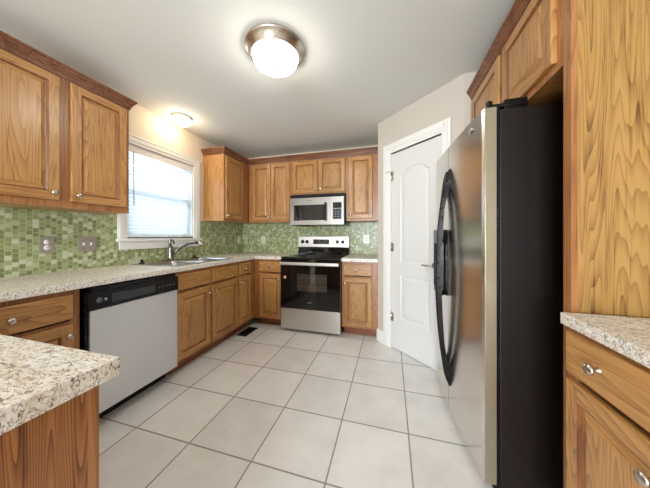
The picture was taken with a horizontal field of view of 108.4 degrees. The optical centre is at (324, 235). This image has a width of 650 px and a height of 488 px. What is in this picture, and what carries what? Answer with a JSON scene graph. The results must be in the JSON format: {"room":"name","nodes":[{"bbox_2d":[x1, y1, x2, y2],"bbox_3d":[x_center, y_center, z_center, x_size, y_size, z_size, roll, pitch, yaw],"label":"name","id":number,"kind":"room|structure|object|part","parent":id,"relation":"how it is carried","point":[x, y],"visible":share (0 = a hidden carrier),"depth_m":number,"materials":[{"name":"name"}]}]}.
{"room":"kitchen","nodes":[
{"label":"kitchen","id":0,"kind":"room"},
{"bbox_2d":[0,104,242,277],"bbox_3d":[-2.348,-0.044,0.546,0.148,2.440,6.900,0,0,16],"label":"wall","id":1,"kind":"structure","parent":0,"point":[21,229],"depth_m":1.95,"materials":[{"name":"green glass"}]},
{"bbox_2d":[39,237,54,253],"bbox_3d":[-1.957,0.063,1.651,0.010,0.117,0.078,0,0,16],"label":"wall outlet","id":2,"kind":"object","parent":1,"relation":"attached to","point":[46,244],"visible":1,"depth_m":1.65,"materials":[{"name":"grey metal"}]},
{"bbox_2d":[0,30,137,213],"bbox_3d":[-1.810,-0.635,1.545,0.368,0.905,0.859,0,0,16],"label":"upper cabinet","id":3,"kind":"object","parent":1,"relation":"attached to","point":[64,133],"visible":1,"depth_m":1.47,"materials":[{"name":"brown wood"}]},
{"bbox_3d":[-1.724,-0.614,1.322,0.019,0.780,0.334,0,0,16],"label":"door","id":4,"kind":"part","parent":3,"relation":"part of","materials":[{"name":"brown wood"}]},
{"bbox_3d":[-1.664,-0.269,1.443,0.032,0.033,0.033,0,0,16],"label":"knob","id":5,"kind":"part","parent":3,"relation":"part of","materials":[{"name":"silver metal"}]},
{"bbox_3d":[-1.815,-1.050,1.546,0.357,0.074,0.859,0,0,16],"label":"crown moulding","id":6,"kind":"part","parent":3,"relation":"part of","materials":[{"name":"brown wood"}]},
{"bbox_3d":[-1.619,-0.614,1.695,0.019,0.780,0.335,0,0,16],"label":"door","id":7,"kind":"part","parent":3,"relation":"part of","materials":[{"name":"brown wood"}]},
{"bbox_2d":[77,237,95,251],"bbox_3d":[-1.892,0.065,1.868,0.020,0.117,0.118,0,0,16],"label":"light switch","id":8,"kind":"object","parent":1,"relation":"attached to","point":[84,244],"visible":1,"depth_m":1.86,"materials":[{"name":"grey metal"}]},
{"bbox_2d":[116,133,202,249],"bbox_3d":[-1.771,-0.411,2.542,0.185,1.073,0.955,0,0,16],"label":"window","id":9,"kind":"structure","parent":1,"relation":"in","point":[125,243],"depth_m":2.58,"materials":[{"name":"white paint"}]},
{"bbox_3d":[-1.824,-0.419,2.548,0.060,0.856,0.733,0,0,16],"label":"sash","id":10,"kind":"part","parent":9,"relation":"part of","materials":[{"name":"white paint"}]},
{"bbox_3d":[-1.771,0.031,2.542,0.185,0.040,0.955,0,0,16],"label":"sill","id":11,"kind":"part","parent":9,"relation":"part of","materials":[{"name":"white paint"}]},
{"bbox_2d":[128,145,191,236],"bbox_3d":[-1.745,-0.421,2.526,0.072,0.853,0.729,0,0,16],"label":"window blind","id":12,"kind":"object","parent":9,"relation":"attached to","point":[142,226],"visible":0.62,"depth_m":2.47,"materials":[{"name":"white plastic"}]},
{"bbox_3d":[-1.790,-0.406,2.301,0.002,0.793,0.002,0,0,16],"label":"ladder cord","id":13,"kind":"part","parent":12,"relation":"part of","materials":[{"name":"white fabric"}]},
{"bbox_3d":[-1.753,-0.003,2.528,0.048,0.017,0.723,0,0,16],"label":"rail","id":14,"kind":"part","parent":12,"relation":"part of","materials":[{"name":"white plastic"}]},
{"bbox_3d":[-1.667,-0.406,2.741,0.002,0.793,0.002,0,0,16],"label":"ladder cord","id":15,"kind":"part","parent":12,"relation":"part of","materials":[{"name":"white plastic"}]},
{"bbox_3d":[-1.825,-0.419,2.548,0.033,0.780,0.657,0,0,16],"label":"pane","id":16,"kind":"part","parent":9,"relation":"part of","materials":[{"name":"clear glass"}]},
{"bbox_2d":[222,236,225,243],"bbox_3d":[-1.466,0.063,3.410,0.010,0.117,0.078,0,0,16],"label":"wall outlet","id":17,"kind":"object","parent":1,"relation":"attached to","point":[223,237],"visible":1,"depth_m":3.40,"materials":[{"name":"beige plastic"}]},
{"bbox_2d":[203,154,257,223],"bbox_3d":[-1.292,-0.618,3.399,0.368,0.843,0.835,0,0,16],"label":"upper cabinet","id":18,"kind":"object","parent":1,"relation":"attached to","point":[225,178],"visible":0.97,"depth_m":3.03,"materials":[{"name":"brown wood"}]},
{"bbox_3d":[-1.213,-0.624,3.148,0.019,0.800,0.350,0,0,16],"label":"door","id":19,"kind":"part","parent":18,"relation":"part of","materials":[{"name":"brown wood"}]},
{"bbox_3d":[-1.173,-0.618,3.366,0.019,0.843,0.835,0,0,16],"label":"frame","id":20,"kind":"part","parent":18,"relation":"part of","materials":[{"name":"brown wood"}]},
{"bbox_2d":[201,146,377,164],"bbox_3d":[-0.456,-1.078,2.980,2.203,0.074,0.558,0,0,16],"label":"crown molding","id":21,"kind":"structure","parent":18,"relation":"attached to","point":[216,150],"depth_m":3.12,"materials":[{"name":"brown wood"}]},
{"bbox_2d":[0,0,514,158],"bbox_3d":[-0.570,-1.314,0.050,3.860,0.100,7.200,0,0,16],"label":"ceiling","id":22,"kind":"structure","parent":0,"point":[365,62],"depth_m":1.65,"materials":[{"name":"white paint"}]},
{"bbox_2d":[172,113,191,126],"bbox_3d":[-1.523,-1.217,2.494,0.184,0.094,0.184,0,0,16],"label":"ceiling light","id":23,"kind":"object","parent":22,"relation":"attached to","point":[183,120],"visible":1,"depth_m":2.44,"materials":[{"name":"white glass"}]},
{"bbox_2d":[244,23,304,76],"bbox_3d":[-0.335,-1.185,1.588,0.400,0.158,0.400,0,0,16],"label":"ceiling light","id":24,"kind":"object","parent":22,"relation":"attached to","point":[277,50],"visible":1,"depth_m":1.49,"materials":[{"name":"white glass"}]},
{"bbox_2d":[99,317,492,487],"bbox_3d":[-0.570,1.226,0.050,3.860,0.100,7.200,0,0,16],"label":"floor","id":25,"kind":"structure","parent":0,"point":[273,406],"depth_m":1.49,"materials":[{"name":"tile"}]},
{"bbox_2d":[0,289,79,349],"bbox_3d":[-1.762,0.738,1.163,0.666,0.876,0.553,0,0,16],"label":"base cabinet","id":26,"kind":"object","parent":25,"relation":"on","point":[54,318],"visible":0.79,"depth_m":1.21,"materials":[{"name":"brown wood"}]},
{"bbox_3d":[-1.454,0.396,1.087,0.032,0.033,0.033,0,0,16],"label":"knob","id":27,"kind":"part","parent":26,"relation":"part of","materials":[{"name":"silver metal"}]},
{"bbox_3d":[-1.478,0.396,1.094,0.019,0.136,0.463,0,0,16],"label":"drawer","id":28,"kind":"part","parent":26,"relation":"part of","materials":[{"name":"brown wood"}]},
{"bbox_3d":[-1.478,0.771,1.094,0.019,0.560,0.463,0,0,16],"label":"door","id":29,"kind":"part","parent":26,"relation":"part of","materials":[{"name":"brown wood"}]},
{"bbox_3d":[-1.399,0.551,1.284,0.032,0.033,0.033,0,0,16],"label":"knob","id":30,"kind":"part","parent":26,"relation":"part of","materials":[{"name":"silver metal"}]},
{"bbox_2d":[0,385,98,487],"bbox_3d":[-1.049,0.738,0.355,1.040,0.876,0.670,0,0,16],"label":"base cabinet","id":31,"kind":"object","parent":25,"relation":"on","point":[58,447],"visible":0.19,"depth_m":0.43,"materials":[{"name":"brown wood"}]},
{"bbox_2d":[0,334,119,434],"bbox_3d":[-1.386,0.280,0.415,1.768,0.038,0.685,0,0,16],"label":"countertop","id":32,"kind":"structure","parent":31,"relation":"on","point":[36,377],"depth_m":0.45,"materials":[{"name":"stone"}]},
{"bbox_3d":[-0.975,0.688,0.620,1.040,0.776,0.019,0,0,16],"label":"frame","id":33,"kind":"part","parent":31,"relation":"part of","materials":[{"name":"brown wood"}]},
{"bbox_2d":[80,273,177,418],"bbox_3d":[-1.592,0.741,1.724,0.651,0.870,0.598,0,0,16],"label":"dishwasher","id":34,"kind":"object","parent":25,"relation":"on","point":[134,321],"visible":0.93,"depth_m":1.59,"materials":[{"name":"silver plastic"}]},
{"bbox_3d":[-1.315,0.692,1.647,0.062,0.768,0.598,0,0,16],"label":"control panel","id":35,"kind":"part","parent":34,"relation":"part of","materials":[{"name":"black plastic"}]},
{"bbox_2d":[165,262,237,375],"bbox_3d":[-1.407,0.738,2.432,0.666,0.876,0.842,0,0,16],"label":"base cabinet","id":36,"kind":"object","parent":25,"relation":"on","point":[207,297],"visible":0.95,"depth_m":2.25,"materials":[{"name":"brown wood"}]},
{"bbox_2d":[0,252,297,301],"bbox_3d":[-1.262,0.280,2.280,1.009,0.038,2.959,0,0,16],"label":"countertop","id":37,"kind":"structure","parent":36,"relation":"on","point":[17,287],"depth_m":1.55,"materials":[{"name":"stone"}]},
{"bbox_2d":[131,257,233,266],"bbox_3d":[-1.409,0.349,2.418,0.530,0.187,0.750,0,0,16],"label":"sink","id":38,"kind":"object","parent":37,"relation":"in","point":[185,261],"visible":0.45,"depth_m":2.39,"materials":[{"name":"silver metal"}]},
{"bbox_3d":[-1.435,0.349,2.241,0.385,0.187,0.315,0,0,16],"label":"bowl","id":39,"kind":"part","parent":38,"relation":"part of","materials":[{"name":"silver metal"}]},
{"bbox_3d":[-1.339,0.349,2.583,0.385,0.187,0.315,0,0,16],"label":"bowl","id":40,"kind":"part","parent":38,"relation":"part of","materials":[{"name":"silver metal"}]},
{"bbox_2d":[161,238,203,260],"bbox_3d":[-1.553,0.140,2.534,0.160,0.232,0.418,0,0,44],"label":"faucet","id":41,"kind":"object","parent":37,"relation":"on","point":[171,252],"visible":0.98,"depth_m":2.47,"materials":[{"name":"grey metal"}]},
{"bbox_3d":[-1.611,0.071,2.466,0.061,0.095,0.039,0,0,-30],"label":"lever","id":42,"kind":"part","parent":41,"relation":"part of","materials":[{"name":"grey metal"}]},
{"bbox_3d":[-1.509,0.132,2.534,0.262,0.157,0.038,0,0,-35],"label":"spout","id":43,"kind":"part","parent":41,"relation":"part of","materials":[{"name":"grey metal"}]},
{"bbox_3d":[-1.188,0.771,2.133,0.019,0.560,0.372,0,0,16],"label":"door","id":44,"kind":"part","parent":36,"relation":"part of","materials":[{"name":"brown wood"}]},
{"bbox_3d":[-1.073,0.771,2.542,0.019,0.560,0.402,0,0,16],"label":"door","id":45,"kind":"part","parent":36,"relation":"part of","materials":[{"name":"brown wood"}]},
{"bbox_2d":[233,259,254,334],"bbox_3d":[-1.247,0.738,3.005,0.666,0.876,0.349,0,0,16],"label":"base cabinet","id":46,"kind":"object","parent":25,"relation":"on","point":[246,269],"visible":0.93,"depth_m":2.89,"materials":[{"name":"brown wood"}]},
{"bbox_3d":[-0.980,0.396,2.874,0.019,0.136,0.224,0,0,16],"label":"drawer","id":47,"kind":"part","parent":46,"relation":"part of","materials":[{"name":"brown wood"}]},
{"bbox_3d":[-0.980,0.771,2.874,0.019,0.560,0.224,0,0,16],"label":"door","id":48,"kind":"part","parent":46,"relation":"part of","materials":[{"name":"brown wood"}]},
{"bbox_3d":[-0.984,0.688,2.932,0.019,0.776,0.349,0,0,16],"label":"frame","id":49,"kind":"part","parent":46,"relation":"part of","materials":[{"name":"brown wood"}]},
{"bbox_2d":[237,327,257,336],"bbox_3d":[-0.952,1.174,2.884,0.132,0.004,0.264,0,0,16],"label":"floor vent","id":50,"kind":"object","parent":25,"relation":"in","point":[247,331],"visible":1,"depth_m":2.88,"materials":[{"name":"black metal"}]},
{"bbox_2d":[255,259,280,325],"bbox_3d":[-0.657,0.738,3.313,0.402,0.876,0.660,0,0,16],"label":"base cabinet","id":51,"kind":"object","parent":25,"relation":"on","point":[267,271],"visible":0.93,"depth_m":3.03,"materials":[{"name":"brown wood"}]},
{"bbox_3d":[-0.707,0.396,3.026,0.304,0.136,0.019,0,0,16],"label":"drawer","id":52,"kind":"part","parent":51,"relation":"part of","materials":[{"name":"brown wood"}]},
{"bbox_3d":[-0.707,0.771,3.026,0.304,0.560,0.019,0,0,16],"label":"door","id":53,"kind":"part","parent":51,"relation":"part of","materials":[{"name":"brown wood"}]},
{"bbox_2d":[280,237,349,333],"bbox_3d":[-0.105,0.592,3.119,0.762,1.168,0.718,0,0,16],"label":"range","id":54,"kind":"object","parent":25,"relation":"on","point":[311,278],"visible":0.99,"depth_m":2.85,"materials":[{"name":"black glass"}]},
{"bbox_3d":[-0.181,1.020,2.845,0.756,0.252,0.042,0,0,16],"label":"drawer","id":55,"kind":"part","parent":54,"relation":"part of","materials":[{"name":"silver metal"}]},
{"bbox_2d":[280,258,342,331],"bbox_3d":[-0.107,0.726,3.109,0.756,0.900,0.698,0,0,16],"label":"oven","id":56,"kind":"object","parent":54,"relation":"in","point":[311,288],"depth_m":2.82,"materials":[{"name":"black glass"}]},
{"bbox_2d":[281,253,348,259],"bbox_3d":[-0.103,0.267,3.126,0.762,0.017,0.613,0,0,16],"label":"cooktop","id":57,"kind":"object","parent":54,"relation":"in","point":[300,256],"depth_m":2.97,"materials":[{"name":"black glass"}]},
{"bbox_3d":[-0.020,0.084,3.422,0.762,0.153,0.088,0,0,16],"label":"control panel","id":58,"kind":"part","parent":54,"relation":"part of","materials":[{"name":"silver metal"}]},
{"bbox_2d":[342,262,377,335],"bbox_3d":[0.477,0.738,2.996,0.418,0.876,0.660,0,0,16],"label":"base cabinet","id":59,"kind":"object","parent":25,"relation":"on","point":[359,279],"visible":0.96,"depth_m":2.71,"materials":[{"name":"brown wood"}]},
{"bbox_3d":[0.376,0.396,2.724,0.334,0.136,0.019,0,0,16],"label":"drawer","id":60,"kind":"part","parent":59,"relation":"part of","materials":[{"name":"brown wood"}]},
{"bbox_3d":[0.376,0.771,2.724,0.334,0.560,0.019,0,0,16],"label":"door","id":61,"kind":"part","parent":59,"relation":"part of","materials":[{"name":"brown wood"}]},
{"bbox_2d":[341,254,377,262],"bbox_3d":[0.478,0.280,2.999,0.415,0.038,0.636,0,0,16],"label":"countertop","id":62,"kind":"structure","parent":59,"relation":"on","point":[352,257],"depth_m":2.73,"materials":[{"name":"stone"}]},
{"bbox_2d":[434,97,562,487],"bbox_3d":[1.134,0.275,1.379,0.874,1.801,0.802,0,0,16],"label":"refrigerator","id":63,"kind":"object","parent":25,"relation":"on","point":[498,236],"visible":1,"depth_m":1.05,"materials":[{"name":"black metal"}]},
{"bbox_3d":[0.899,0.272,1.698,0.110,1.717,0.310,0,0,16],"label":"door","id":64,"kind":"part","parent":63,"relation":"part of","materials":[{"name":"silver metal"}]},
{"bbox_3d":[0.769,0.268,1.532,0.090,1.405,0.028,0,0,16],"label":"handle","id":65,"kind":"part","parent":63,"relation":"part of","materials":[{"name":"black plastic"}]},
{"bbox_3d":[0.796,0.268,1.597,0.064,1.405,0.028,0,0,16],"label":"handle","id":66,"kind":"part","parent":63,"relation":"part of","materials":[{"name":"black plastic"}]},
{"bbox_3d":[0.798,0.272,1.310,0.094,1.717,0.480,0,0,16],"label":"door","id":67,"kind":"part","parent":63,"relation":"part of","materials":[{"name":"silver metal"}]},
{"bbox_2d":[563,0,649,487],"bbox_3d":[1.157,0.068,0.754,0.610,2.215,0.037,0,0,16],"label":"end panel","id":68,"kind":"object","parent":25,"relation":"on","point":[606,43],"visible":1,"depth_m":0.79,"materials":[{"name":"brown wood"}]},
{"bbox_3d":[1.164,0.068,0.743,0.591,2.215,0.019,0,0,16],"label":"panel","id":69,"kind":"part","parent":68,"relation":"part of","materials":[{"name":"brown wood"}]},
{"bbox_2d":[566,327,649,487],"bbox_3d":[1.062,0.738,0.546,0.682,0.876,0.360,0,0,16],"label":"base cabinet","id":70,"kind":"object","parent":25,"relation":"on","point":[608,391],"visible":0.98,"depth_m":0.65,"materials":[{"name":"brown wood"}]},
{"bbox_3d":[0.757,0.380,0.665,0.032,0.033,0.033,0,0,16],"label":"knob","id":71,"kind":"part","parent":70,"relation":"part of","materials":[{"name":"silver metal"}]},
{"bbox_3d":[0.773,0.383,0.627,0.019,0.134,0.332,0,0,16],"label":"drawer","id":72,"kind":"part","parent":70,"relation":"part of","materials":[{"name":"brown wood"}]},
{"bbox_3d":[0.773,0.761,0.627,0.019,0.579,0.332,0,0,16],"label":"door","id":73,"kind":"part","parent":70,"relation":"part of","materials":[{"name":"brown wood"}]},
{"bbox_3d":[0.791,0.688,0.622,0.019,0.776,0.360,0,0,16],"label":"frame","id":74,"kind":"part","parent":70,"relation":"part of","materials":[{"name":"brown wood"}]},
{"bbox_3d":[0.718,0.544,0.523,0.032,0.033,0.033,0,0,16],"label":"knob","id":75,"kind":"part","parent":70,"relation":"part of","materials":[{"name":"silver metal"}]},
{"bbox_3d":[0.915,0.738,0.019,0.683,0.876,0.700,0,0,16],"label":"base cabinet","id":76,"kind":"object","parent":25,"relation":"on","visible":0},
{"bbox_2d":[560,312,649,367],"bbox_3d":[0.976,0.280,0.189,0.653,0.038,1.101,0,0,16],"label":"countertop","id":77,"kind":"structure","parent":76,"relation":"on","point":[628,336],"depth_m":0.66,"materials":[{"name":"stone"}]},
{"bbox_2d":[243,145,377,254],"bbox_3d":[-0.344,-0.044,3.637,2.346,2.440,0.148,0,0,16],"label":"wall","id":78,"kind":"structure","parent":0,"point":[279,237],"depth_m":3.58,"materials":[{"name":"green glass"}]},
{"bbox_2d":[261,236,264,243],"bbox_3d":[-0.983,0.063,3.733,0.076,0.117,0.010,0,0,16],"label":"wall outlet","id":79,"kind":"object","parent":78,"relation":"attached to","point":[262,237],"visible":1,"depth_m":3.73,"materials":[{"name":"beige plastic"}]},
{"bbox_2d":[249,162,291,223],"bbox_3d":[-0.753,-0.618,3.492,0.680,0.843,0.368,0,0,16],"label":"upper cabinet","id":80,"kind":"object","parent":78,"relation":"attached to","point":[270,185],"visible":0.97,"depth_m":3.35,"materials":[{"name":"brown wood"}]},
{"bbox_3d":[-0.920,-0.624,3.390,0.292,0.800,0.019,0,0,16],"label":"door","id":81,"kind":"part","parent":80,"relation":"part of","materials":[{"name":"brown wood"}]},
{"bbox_3d":[-0.633,-0.624,3.310,0.292,0.800,0.019,0,0,16],"label":"door","id":82,"kind":"part","parent":80,"relation":"part of","materials":[{"name":"brown wood"}]},
{"bbox_2d":[292,157,345,194],"bbox_3d":[-0.056,-0.799,3.297,0.766,0.480,0.368,0,0,16],"label":"upper cabinet","id":83,"kind":"object","parent":78,"relation":"attached to","point":[327,175],"visible":0.95,"depth_m":3.14,"materials":[{"name":"brown wood"}]},
{"bbox_3d":[-0.278,-0.803,3.211,0.360,0.443,0.019,0,0,16],"label":"door","id":84,"kind":"part","parent":83,"relation":"part of","materials":[{"name":"brown wood"}]},
{"bbox_2d":[290,193,349,225],"bbox_3d":[-0.067,-0.349,3.260,0.757,0.414,0.425,0,0,16],"label":"microwave","id":85,"kind":"object","parent":83,"relation":"attached to","point":[329,209],"visible":0.97,"depth_m":3.09,"materials":[{"name":"silver metal"}]},
{"bbox_3d":[-0.199,-0.330,3.140,0.563,0.360,0.035,0,0,16],"label":"door","id":86,"kind":"part","parent":85,"relation":"part of","materials":[{"name":"silver metal"}]},
{"bbox_3d":[0.007,-0.318,3.042,0.024,0.240,0.044,0,0,16],"label":"handle","id":87,"kind":"part","parent":85,"relation":"part of","materials":[{"name":"black plastic"}]},
{"bbox_3d":[0.166,-0.330,3.038,0.190,0.360,0.035,0,0,16],"label":"control panel","id":88,"kind":"part","parent":85,"relation":"part of","materials":[{"name":"silver metal"}]},
{"bbox_3d":[0.088,-0.803,3.108,0.360,0.443,0.019,0,0,16],"label":"door","id":89,"kind":"part","parent":83,"relation":"part of","materials":[{"name":"brown wood"}]},
{"bbox_2d":[346,154,377,221],"bbox_3d":[0.515,-0.618,3.138,0.419,0.843,0.368,0,0,16],"label":"upper cabinet","id":90,"kind":"object","parent":78,"relation":"attached to","point":[361,170],"visible":0.98,"depth_m":2.99,"materials":[{"name":"brown wood"}]},
{"bbox_2d":[364,235,368,242],"bbox_3d":[0.582,0.046,3.296,0.080,0.117,0.010,0,0,16],"label":"wall outlet","id":91,"kind":"object","parent":78,"relation":"attached to","point":[366,237],"visible":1,"depth_m":3.29,"materials":[{"name":"white plastic"}]},
{"bbox_2d":[378,74,463,330],"bbox_3d":[0.883,-0.044,2.260,0.100,2.440,0.953,0,0,-31],"label":"wall","id":92,"kind":"structure","parent":0,"point":[447,101],"depth_m":2.21,"materials":[{"name":"beige paint"}]},
{"bbox_2d":[377,328,382,343],"bbox_3d":[0.610,1.111,2.614,0.034,0.130,0.134,0,0,-20],"label":"baseboard","id":93,"kind":"structure","parent":92,"relation":"attached to","point":[379,332],"depth_m":2.60,"materials":[{"name":"white paint"}]},
{"bbox_2d":[385,135,440,369],"bbox_3d":[0.826,0.153,2.241,0.096,2.022,0.612,0,0,-31],"label":"door","id":94,"kind":"structure","parent":92,"relation":"in","point":[414,168],"depth_m":2.22,"materials":[{"name":"white paint"}]},
{"bbox_3d":[0.915,0.261,2.058,0.061,0.062,0.137,0,0,-31],"label":"handle","id":95,"kind":"part","parent":94,"relation":"part of","materials":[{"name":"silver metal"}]},
{"bbox_2d":[383,117,450,347],"bbox_3d":[0.873,0.104,2.255,0.124,2.143,0.753,0,0,-31],"label":"trim","id":96,"kind":"structure","parent":92,"relation":"attached to","point":[443,128],"depth_m":2.48,"materials":[{"name":"white paint"}]},
{"bbox_2d":[464,72,476,128],"bbox_3d":[1.417,-0.044,1.784,0.665,2.440,0.100,0,0,16],"label":"wall","id":97,"kind":"structure","parent":0,"point":[468,77],"depth_m":1.82,"materials":[{"name":"beige paint"}]},
{"bbox_3d":[1.037,-0.044,-1.072,0.140,2.440,5.605,0,0,16],"label":"wall","id":98,"kind":"structure","parent":0,"visible":0},
{"bbox_2d":[467,0,562,120],"bbox_3d":[1.258,-0.870,1.206,0.660,0.491,1.088,0,0,16],"label":"upper cabinet","id":99,"kind":"object","parent":98,"relation":"attached to","point":[529,39],"visible":0.3,"depth_m":1.08,"materials":[{"name":"brown wood"}]},
{"bbox_3d":[1.052,-0.839,1.546,0.019,0.370,0.455,0,0,16],"label":"door","id":100,"kind":"part","parent":99,"relation":"part of","materials":[{"name":"brown wood"}]},
{"bbox_3d":[1.262,-1.078,1.205,0.649,0.074,1.088,0,0,16],"label":"crown moulding","id":101,"kind":"part","parent":99,"relation":"part of","materials":[{"name":"brown wood"}]},
{"bbox_3d":[0.924,-0.839,1.088,0.019,0.370,0.415,0,0,16],"label":"door","id":102,"kind":"part","parent":99,"relation":"part of","materials":[{"name":"brown wood"}]},
{"bbox_3d":[1.012,-0.832,1.329,0.019,0.415,0.985,0,0,16],"label":"frame","id":103,"kind":"part","parent":99,"relation":"part of","materials":[{"name":"brown wood"}]}
]}

